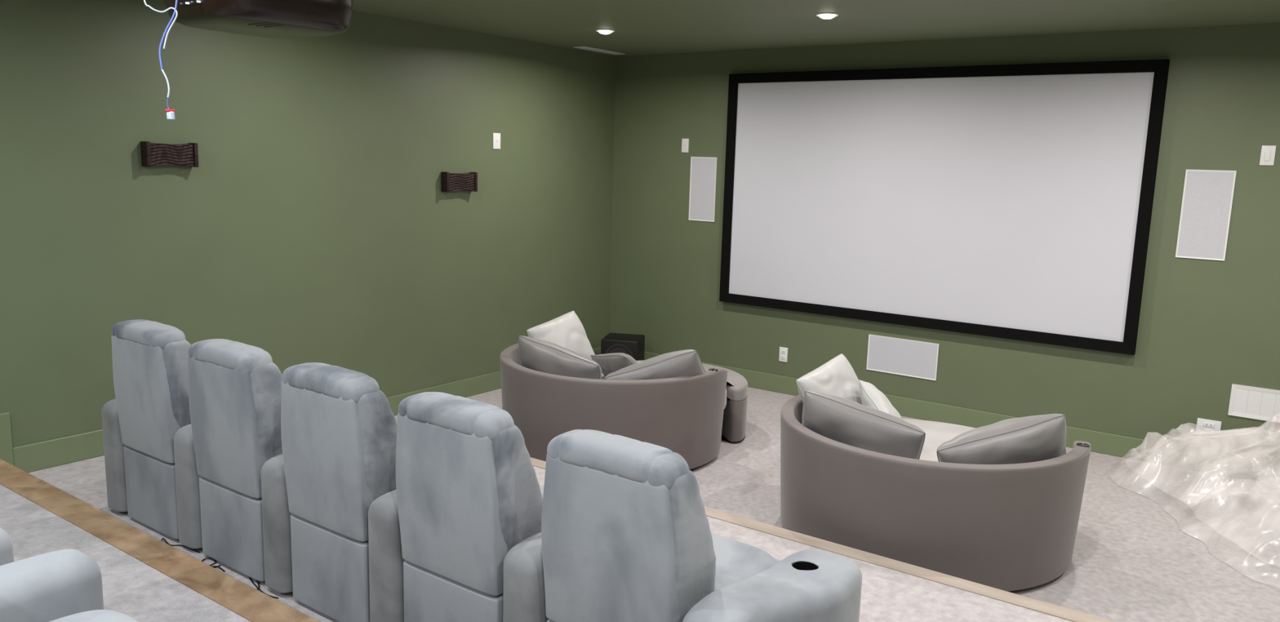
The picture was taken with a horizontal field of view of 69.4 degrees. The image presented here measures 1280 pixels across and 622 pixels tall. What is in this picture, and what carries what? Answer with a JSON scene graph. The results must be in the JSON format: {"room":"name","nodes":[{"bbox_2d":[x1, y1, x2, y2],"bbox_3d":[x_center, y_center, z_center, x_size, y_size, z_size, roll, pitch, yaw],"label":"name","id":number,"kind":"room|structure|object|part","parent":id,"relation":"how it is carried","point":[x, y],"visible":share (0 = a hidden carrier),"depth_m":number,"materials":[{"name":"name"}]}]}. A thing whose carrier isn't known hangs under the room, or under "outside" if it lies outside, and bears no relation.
{"room":"home theater","nodes":[
{"label":"home theater","id":0,"kind":"room"},
{"bbox_2d":[0,484,250,621],"bbox_3d":[-1.655,1.620,1.229,7.350,0.510,3.860,8,11,35],"label":"platform","id":1,"kind":"object","parent":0,"point":[132,588],"depth_m":3.49,"materials":[{"name":"carpet"}]},
{"bbox_2d":[0,527,13,565],"bbox_3d":[-2.247,0.645,2.430,0.852,0.990,0.806,8,11,35],"label":"recliner","id":2,"kind":"object","parent":1,"relation":"on","point":[6,553],"visible":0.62,"depth_m":2.49,"materials":[{"name":"fabric"}]},
{"bbox_2d":[0,548,138,621],"bbox_3d":[-1.379,0.759,1.893,0.852,0.990,0.806,8,11,35],"label":"recliner","id":3,"kind":"object","parent":1,"relation":"on","point":[63,585],"visible":1,"depth_m":2.24,"materials":[{"name":"grey fabric"}]},
{"bbox_3d":[-1.311,0.861,2.010,0.466,0.195,0.540,8,11,35],"label":"seat","id":4,"kind":"part","parent":3,"relation":"part of","materials":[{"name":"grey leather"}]},
{"bbox_2d":[0,458,319,621],"bbox_3d":[-0.557,1.252,2.699,7.310,0.204,0.140,8,11,35],"label":"trim","id":5,"kind":"structure","parent":1,"relation":"attached to","point":[250,603],"depth_m":3.64,"materials":[{"name":"brown wood"}]},
{"bbox_2d":[0,0,615,448],"bbox_3d":[-3.010,-0.444,5.377,0.100,2.960,9.400,8,11,35],"label":"wall","id":6,"kind":"structure","parent":0,"point":[314,222],"depth_m":6.18,"materials":[{"name":"green paint"}]},
{"bbox_2d":[140,141,198,167],"bbox_3d":[-2.775,-0.924,5.458,0.072,0.144,0.306,8,11,35],"label":"wall sconce","id":7,"kind":"object","parent":6,"relation":"attached to","point":[152,153],"visible":1,"depth_m":5.43,"materials":[{"name":"brown wood"}]},
{"bbox_3d":[-2.778,-0.925,5.460,0.064,0.137,0.282,8,11,35],"label":"lamp shade","id":8,"kind":"part","parent":7,"relation":"part of","materials":[{"name":"brown wood"}]},
{"bbox_2d":[0,346,600,472],"bbox_3d":[-3.031,0.751,5.491,0.016,0.565,9.284,8,11,35],"label":"baseboard","id":9,"kind":"structure","parent":6,"relation":"attached to","point":[37,456],"depth_m":5.23,"materials":[{"name":"green paint"}]},
{"bbox_2d":[440,171,477,191],"bbox_3d":[-1.431,-1.025,7.330,0.072,0.154,0.327,8,11,35],"label":"wall sconce","id":10,"kind":"object","parent":6,"relation":"attached to","point":[449,181],"visible":1,"depth_m":7.30,"materials":[{"name":"brown wood"}]},
{"bbox_3d":[-1.434,-1.025,7.332,0.064,0.147,0.303,8,11,35],"label":"lamp shade","id":11,"kind":"part","parent":10,"relation":"part of","materials":[{"name":"brown wood"}]},
{"bbox_2d":[493,133,500,149],"bbox_3d":[-1.186,-1.407,7.654,0.008,0.130,0.085,8,11,35],"label":"wall plate","id":12,"kind":"object","parent":6,"relation":"attached to","point":[496,136],"visible":1,"depth_m":7.65,"materials":[{"name":"white plastic"}]},
{"bbox_2d":[353,0,1279,56],"bbox_3d":[0.021,-1.508,2.948,7.550,0.100,9.500,8,11,35],"label":"ceiling","id":13,"kind":"structure","parent":0,"point":[641,27],"depth_m":6.18,"materials":[{"name":"paint"}]},
{"bbox_2d":[143,0,177,119],"bbox_3d":[-1.521,-1.057,2.958,0.198,0.880,0.118,8,11,35],"label":"cable","id":14,"kind":"object","parent":13,"relation":"hanging from","point":[170,113],"visible":1,"depth_m":2.94,"materials":[{"name":"white plastic"}]},
{"bbox_2d":[163,0,353,38],"bbox_3d":[-1.340,-1.272,3.262,0.520,0.544,0.546,8,11,35],"label":"projector","id":15,"kind":"object","parent":13,"relation":"hanging from","point":[275,19],"visible":0.97,"depth_m":3.16,"materials":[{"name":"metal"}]},
{"bbox_2d":[248,22,284,27],"bbox_3d":[-1.280,-0.982,3.170,0.110,0.004,0.070,8,11,35],"label":"air vent","id":16,"kind":"object","parent":15,"relation":"attached to","point":[264,24],"depth_m":3.16,"materials":[{"name":"grey metal"}]},
{"bbox_2d":[573,46,624,54],"bbox_3d":[-0.362,-2.347,8.332,0.120,0.008,0.600,8,11,35],"label":"ceiling vent","id":17,"kind":"object","parent":13,"relation":"in","point":[580,47],"visible":1,"depth_m":8.29,"materials":[{"name":"white plastic"}]},
{"bbox_2d":[595,28,614,34],"bbox_3d":[-0.265,-2.122,7.033,0.150,0.028,0.150,8,11,35],"label":"recessed light","id":18,"kind":"object","parent":13,"relation":"in","point":[603,31],"visible":1,"depth_m":7.00,"materials":[{"name":"white plastic"}]},
{"bbox_2d":[815,12,839,18],"bbox_3d":[1.212,-1.907,5.985,0.150,0.028,0.150,8,11,35],"label":"recessed light","id":19,"kind":"object","parent":13,"relation":"in","point":[824,15],"visible":1,"depth_m":5.95,"materials":[{"name":"white plastic"}]},
{"bbox_2d":[394,386,1279,621],"bbox_3d":[1.706,1.164,5.870,7.350,0.100,3.250,8,11,35],"label":"floor","id":20,"kind":"structure","parent":0,"point":[1154,542],"depth_m":5.28,"materials":[{"name":"carpet"}]},
{"bbox_2d":[27,455,1072,621],"bbox_3d":[0.115,1.372,3.671,7.350,0.310,2.190,8,11,35],"label":"platform","id":21,"kind":"object","parent":20,"relation":"on","point":[887,595],"depth_m":4.00,"materials":[{"name":"carpet"}]},
{"bbox_2d":[101,319,191,539],"bbox_3d":[-2.141,0.495,4.600,0.695,0.990,0.805,8,11,35],"label":"recliner","id":22,"kind":"object","parent":21,"relation":"on","point":[151,403],"visible":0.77,"depth_m":4.21,"materials":[{"name":"fabric"}]},
{"bbox_3d":[-2.346,0.664,4.782,0.192,0.549,0.770,8,11,35],"label":"armrest","id":23,"kind":"part","parent":22,"relation":"part of","materials":[{"name":"fabric"}]},
{"bbox_3d":[-2.267,0.381,4.244,0.480,0.567,0.098,8,11,35],"label":"panel","id":24,"kind":"part","parent":22,"relation":"part of","materials":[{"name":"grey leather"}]},
{"bbox_3d":[-2.260,0.839,4.347,0.468,0.357,0.104,8,11,35],"label":"panel","id":25,"kind":"part","parent":22,"relation":"part of","materials":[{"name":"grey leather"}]},
{"bbox_2d":[160,537,199,553],"bbox_3d":[-2.098,1.061,4.176,0.290,0.014,0.045,6,10,25],"label":"wire","id":26,"kind":"object","parent":21,"relation":"on","point":[166,541],"visible":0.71,"depth_m":4.19,"materials":[{"name":"black plastic"}]},
{"bbox_2d":[200,557,225,572],"bbox_3d":[-1.849,1.100,3.992,0.061,0.011,0.173,-7,13,-43],"label":"wire","id":27,"kind":"object","parent":21,"relation":"on","point":[215,562],"visible":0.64,"depth_m":4.00,"materials":[{"name":"black plastic"}]},
{"bbox_2d":[173,338,282,582],"bbox_3d":[-1.597,0.574,4.214,0.695,0.990,0.805,8,11,35],"label":"recliner","id":28,"kind":"object","parent":21,"relation":"on","point":[235,389],"visible":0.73,"depth_m":3.83,"materials":[{"name":"fabric"}]},
{"bbox_3d":[-1.802,0.743,4.396,0.192,0.549,0.770,8,11,35],"label":"armrest","id":29,"kind":"part","parent":28,"relation":"part of","materials":[{"name":"fabric"}]},
{"bbox_3d":[-1.723,0.460,3.858,0.480,0.567,0.098,8,11,35],"label":"panel","id":30,"kind":"part","parent":28,"relation":"part of","materials":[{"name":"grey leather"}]},
{"bbox_3d":[-1.716,0.918,3.961,0.468,0.357,0.104,8,11,35],"label":"panel","id":31,"kind":"part","parent":28,"relation":"part of","materials":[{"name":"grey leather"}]},
{"bbox_2d":[248,577,278,599],"bbox_3d":[-1.571,1.139,3.791,0.261,0.014,0.066,11,13,43],"label":"wire","id":32,"kind":"object","parent":21,"relation":"on","point":[253,583],"visible":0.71,"depth_m":3.81,"materials":[{"name":"black plastic"}]},
{"bbox_2d":[261,362,397,621],"bbox_3d":[-1.053,0.653,3.827,0.695,0.990,0.805,8,11,35],"label":"recliner","id":33,"kind":"object","parent":21,"relation":"on","point":[339,429],"visible":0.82,"depth_m":3.44,"materials":[{"name":"fabric"}]},
{"bbox_3d":[-1.258,0.822,4.010,0.192,0.549,0.770,8,11,35],"label":"armrest","id":34,"kind":"part","parent":33,"relation":"part of","materials":[{"name":"fabric"}]},
{"bbox_3d":[-1.179,0.540,3.471,0.480,0.567,0.098,8,11,35],"label":"panel","id":35,"kind":"part","parent":33,"relation":"part of","materials":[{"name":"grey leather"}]},
{"bbox_3d":[-1.172,0.997,3.575,0.468,0.357,0.104,8,11,35],"label":"panel","id":36,"kind":"part","parent":33,"relation":"part of","materials":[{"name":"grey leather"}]},
{"bbox_2d":[368,391,543,621],"bbox_3d":[-0.509,0.733,3.441,0.695,0.990,0.805,8,11,35],"label":"recliner","id":37,"kind":"object","parent":21,"relation":"on","point":[468,491],"visible":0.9,"depth_m":3.04,"materials":[{"name":"fabric"}]},
{"bbox_3d":[-0.713,0.902,3.624,0.192,0.549,0.770,8,11,35],"label":"armrest","id":38,"kind":"part","parent":37,"relation":"part of","materials":[{"name":"fabric"}]},
{"bbox_3d":[-0.634,0.619,3.085,0.480,0.567,0.098,8,11,35],"label":"panel","id":39,"kind":"part","parent":37,"relation":"part of","materials":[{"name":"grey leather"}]},
{"bbox_3d":[-0.628,1.077,3.188,0.468,0.357,0.104,8,11,35],"label":"panel","id":40,"kind":"part","parent":37,"relation":"part of","materials":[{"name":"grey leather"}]},
{"bbox_3d":[-0.368,0.846,3.507,0.466,0.195,0.540,8,11,35],"label":"seat","id":41,"kind":"part","parent":37,"relation":"part of","materials":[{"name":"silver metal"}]},
{"bbox_2d":[502,429,862,621],"bbox_3d":[0.142,0.828,2.979,0.960,0.990,0.806,8,11,35],"label":"recliner","id":42,"kind":"object","parent":21,"relation":"on","point":[625,535],"visible":1,"depth_m":2.67,"materials":[{"name":"fabric"}]},
{"bbox_3d":[-0.169,0.981,3.237,0.192,0.549,0.770,8,11,35],"label":"armrest","id":43,"kind":"part","parent":42,"relation":"part of","materials":[{"name":"fabric"}]},
{"bbox_3d":[-0.090,0.698,2.699,0.480,0.567,0.098,8,11,35],"label":"panel","id":44,"kind":"part","parent":42,"relation":"part of","materials":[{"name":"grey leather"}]},
{"bbox_3d":[0.176,0.925,3.120,0.466,0.195,0.540,8,11,35],"label":"seat","id":45,"kind":"part","parent":42,"relation":"part of","materials":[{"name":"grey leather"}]},
{"bbox_3d":[0.416,1.066,2.821,0.277,0.549,0.770,8,11,35],"label":"armrest","id":46,"kind":"part","parent":42,"relation":"part of","materials":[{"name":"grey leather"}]},
{"bbox_2d":[395,419,1114,621],"bbox_3d":[0.741,1.199,4.517,7.310,0.214,0.100,8,11,35],"label":"trim","id":47,"kind":"structure","parent":21,"relation":"attached to","point":[1050,609],"depth_m":4.17,"materials":[{"name":"brown wood"}]},
{"bbox_2d":[499,343,727,470],"bbox_3d":[-0.181,0.626,6.484,1.590,0.654,1.585,8,11,35],"label":"loveseat","id":48,"kind":"object","parent":20,"relation":"on","point":[683,415],"visible":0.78,"depth_m":5.81,"materials":[{"name":"grey fabric"}]},
{"bbox_2d":[518,335,601,379],"bbox_3d":[-0.540,0.415,6.232,0.696,0.470,0.294,7,11,27],"label":"pillow","id":49,"kind":"object","parent":48,"relation":"on","point":[539,355],"visible":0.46,"depth_m":6.10,"materials":[{"name":"grey fabric"}]},
{"bbox_2d":[526,311,595,359],"bbox_3d":[-0.562,0.258,6.725,0.510,0.471,0.276,-7,13,-44],"label":"pillow","id":50,"kind":"object","parent":48,"relation":"on","point":[566,331],"visible":0.58,"depth_m":6.67,"materials":[{"name":"white fabric"}]},
{"bbox_2d":[590,352,638,377],"bbox_3d":[-0.102,0.436,6.365,0.296,0.362,0.498,-5,11,-35],"label":"pillow","id":51,"kind":"object","parent":48,"relation":"on","point":[609,363],"visible":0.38,"depth_m":6.23,"materials":[{"name":"grey fabric"}]},
{"bbox_2d":[604,349,705,380],"bbox_3d":[0.119,0.460,5.997,0.689,0.486,0.305,2,9,5],"label":"pillow","id":52,"kind":"object","parent":48,"relation":"on","point":[687,362],"visible":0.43,"depth_m":5.85,"materials":[{"name":"grey fabric"}]},
{"bbox_2d":[601,361,726,408],"bbox_3d":[-0.152,0.572,6.514,1.400,0.208,1.490,8,11,35],"label":"seat cushion","id":53,"kind":"object","parent":48,"relation":"on","point":[670,405],"depth_m":5.72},
{"bbox_2d":[600,333,644,360],"bbox_3d":[-0.162,0.418,8.673,0.350,0.355,0.364,3,9,10],"label":"subwoofer","id":54,"kind":"object","parent":20,"relation":"on","point":[632,344],"visible":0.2,"depth_m":8.51,"materials":[{"name":"black plastic"}]},
{"bbox_2d":[636,360,747,444],"bbox_3d":[0.446,0.657,7.146,1.128,0.415,0.474,11,13,43],"label":"ottoman","id":55,"kind":"object","parent":20,"relation":"on","point":[735,413],"visible":0.3,"depth_m":6.66,"materials":[{"name":"beige fabric"}]},
{"bbox_2d":[636,360,747,400],"bbox_3d":[0.450,0.501,7.121,1.128,0.100,0.474,11,13,43],"label":"cushion","id":56,"kind":"object","parent":55,"relation":"on","point":[736,388],"depth_m":6.69,"materials":[{"name":"beige fabric"}]},
{"bbox_2d":[780,395,1091,591],"bbox_3d":[1.555,0.911,5.056,1.590,0.654,1.585,8,11,35],"label":"loveseat","id":57,"kind":"object","parent":20,"relation":"on","point":[1011,527],"visible":0.77,"depth_m":4.37,"materials":[{"name":"grey fabric"}]},
{"bbox_2d":[795,353,862,404],"bbox_3d":[1.129,0.511,5.352,0.279,0.467,0.507,11,13,44],"label":"pillow","id":58,"kind":"object","parent":57,"relation":"on","point":[837,376],"visible":0.5,"depth_m":5.28,"materials":[{"name":"white fabric"}]},
{"bbox_2d":[801,390,925,459],"bbox_3d":[1.153,0.671,4.859,0.687,0.474,0.286,6,10,25],"label":"pillow","id":59,"kind":"object","parent":57,"relation":"on","point":[838,419],"visible":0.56,"depth_m":4.72,"materials":[{"name":"grey fabric"}]},
{"bbox_2d":[858,379,901,418],"bbox_3d":[1.378,0.600,5.229,0.270,0.400,0.434,-2,10,-23],"label":"pillow","id":60,"kind":"object","parent":57,"relation":"on","point":[870,396],"visible":0.39,"depth_m":5.15,"materials":[{"name":"white fabric"}]},
{"bbox_2d":[902,418,976,462],"bbox_3d":[1.584,0.857,5.087,1.400,0.208,1.490,8,11,35],"label":"seat cushion","id":61,"kind":"object","parent":57,"relation":"on","point":[936,433],"depth_m":5.37,"materials":[{"name":"grey fabric"}]},
{"bbox_2d":[936,413,1066,464],"bbox_3d":[1.811,0.713,4.622,0.671,0.490,0.315,3,9,9],"label":"pillow","id":62,"kind":"object","parent":57,"relation":"on","point":[1033,438],"visible":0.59,"depth_m":4.48,"materials":[{"name":"grey fabric"}]},
{"bbox_2d":[608,22,1279,463],"bbox_3d":[2.732,-0.537,6.966,7.350,2.960,0.100,8,11,35],"label":"wall","id":63,"kind":"structure","parent":0,"point":[1206,326],"depth_m":6.76,"materials":[{"name":"green paint"}]},
{"bbox_2d":[681,138,688,152],"bbox_3d":[0.413,-1.513,8.453,0.075,0.125,0.008,8,11,35],"label":"wall plate","id":64,"kind":"object","parent":63,"relation":"attached to","point":[685,142],"visible":1,"depth_m":8.45,"materials":[{"name":"white plastic"}]},
{"bbox_2d":[688,156,717,222],"bbox_3d":[0.571,-1.107,8.395,0.280,0.577,0.007,8,11,35],"label":"wall speaker","id":65,"kind":"object","parent":63,"relation":"attached to","point":[703,177],"visible":1,"depth_m":8.39,"materials":[{"name":"white plastic"}]},
{"bbox_2d":[778,346,787,362],"bbox_3d":[1.257,0.382,8.106,0.080,0.128,0.011,8,11,35],"label":"electrical outlet","id":66,"kind":"object","parent":63,"relation":"attached to","point":[783,356],"visible":1,"depth_m":8.10,"materials":[{"name":"white plastic"}]},
{"bbox_2d":[866,333,938,380],"bbox_3d":[2.119,0.371,7.476,0.582,0.298,0.007,8,11,35],"label":"wall speaker","id":67,"kind":"object","parent":63,"relation":"attached to","point":[903,357],"visible":1,"depth_m":7.47,"materials":[{"name":"white plastic"}]},
{"bbox_2d":[719,58,1169,355],"bbox_3d":[2.123,-0.881,7.261,3.360,2.001,0.058,8,11,35],"label":"projection screen","id":68,"kind":"object","parent":63,"relation":"attached to","point":[1012,202],"visible":1,"depth_m":7.07,"materials":[{"name":"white fabric"}]},
{"bbox_2d":[644,351,1279,487],"bbox_3d":[2.658,0.853,7.146,7.350,0.155,0.016,8,11,35],"label":"baseboard","id":69,"kind":"structure","parent":63,"relation":"attached to","point":[1254,470],"depth_m":6.63,"materials":[{"name":"green paint"}]},
{"bbox_2d":[1175,169,1236,260],"bbox_3d":[3.754,-0.639,6.137,0.286,0.588,0.007,8,11,35],"label":"wall speaker","id":70,"kind":"object","parent":63,"relation":"attached to","point":[1207,194],"visible":1,"depth_m":6.13,"materials":[{"name":"white plastic"}]},
{"bbox_2d":[1195,417,1221,439],"bbox_3d":[3.854,0.796,6.267,0.140,0.120,0.011,8,11,35],"label":"electrical outlet","id":71,"kind":"object","parent":63,"relation":"attached to","point":[1205,428],"visible":1,"depth_m":6.26,"materials":[{"name":"white plastic"}]},
{"bbox_2d":[1201,429,1213,435],"bbox_3d":[3.852,0.820,6.269,0.067,0.029,0.004,8,11,35],"label":"socket","id":72,"kind":"object","parent":71,"relation":"attached to","point":[1204,432],"depth_m":6.27,"materials":[{"name":"white plastic"}]},
{"bbox_2d":[1202,422,1214,427],"bbox_3d":[3.853,0.773,6.261,0.067,0.029,0.004,8,11,35],"label":"socket","id":73,"kind":"object","parent":71,"relation":"attached to","point":[1205,424],"depth_m":6.26,"materials":[{"name":"white plastic"}]},
{"bbox_2d":[1227,383,1279,422],"bbox_3d":[4.144,0.620,6.030,0.500,0.212,0.009,8,11,35],"label":"air vent","id":74,"kind":"object","parent":63,"relation":"in","point":[1246,402],"visible":1,"depth_m":6.09,"materials":[{"name":"white plastic"}]},
{"bbox_2d":[1259,145,1275,165],"bbox_3d":[4.007,-0.993,5.900,0.076,0.125,0.011,8,11,35],"label":"wall plate","id":75,"kind":"object","parent":63,"relation":"attached to","point":[1268,152],"visible":1,"depth_m":5.90,"materials":[{"name":"white plastic"}]}
]}

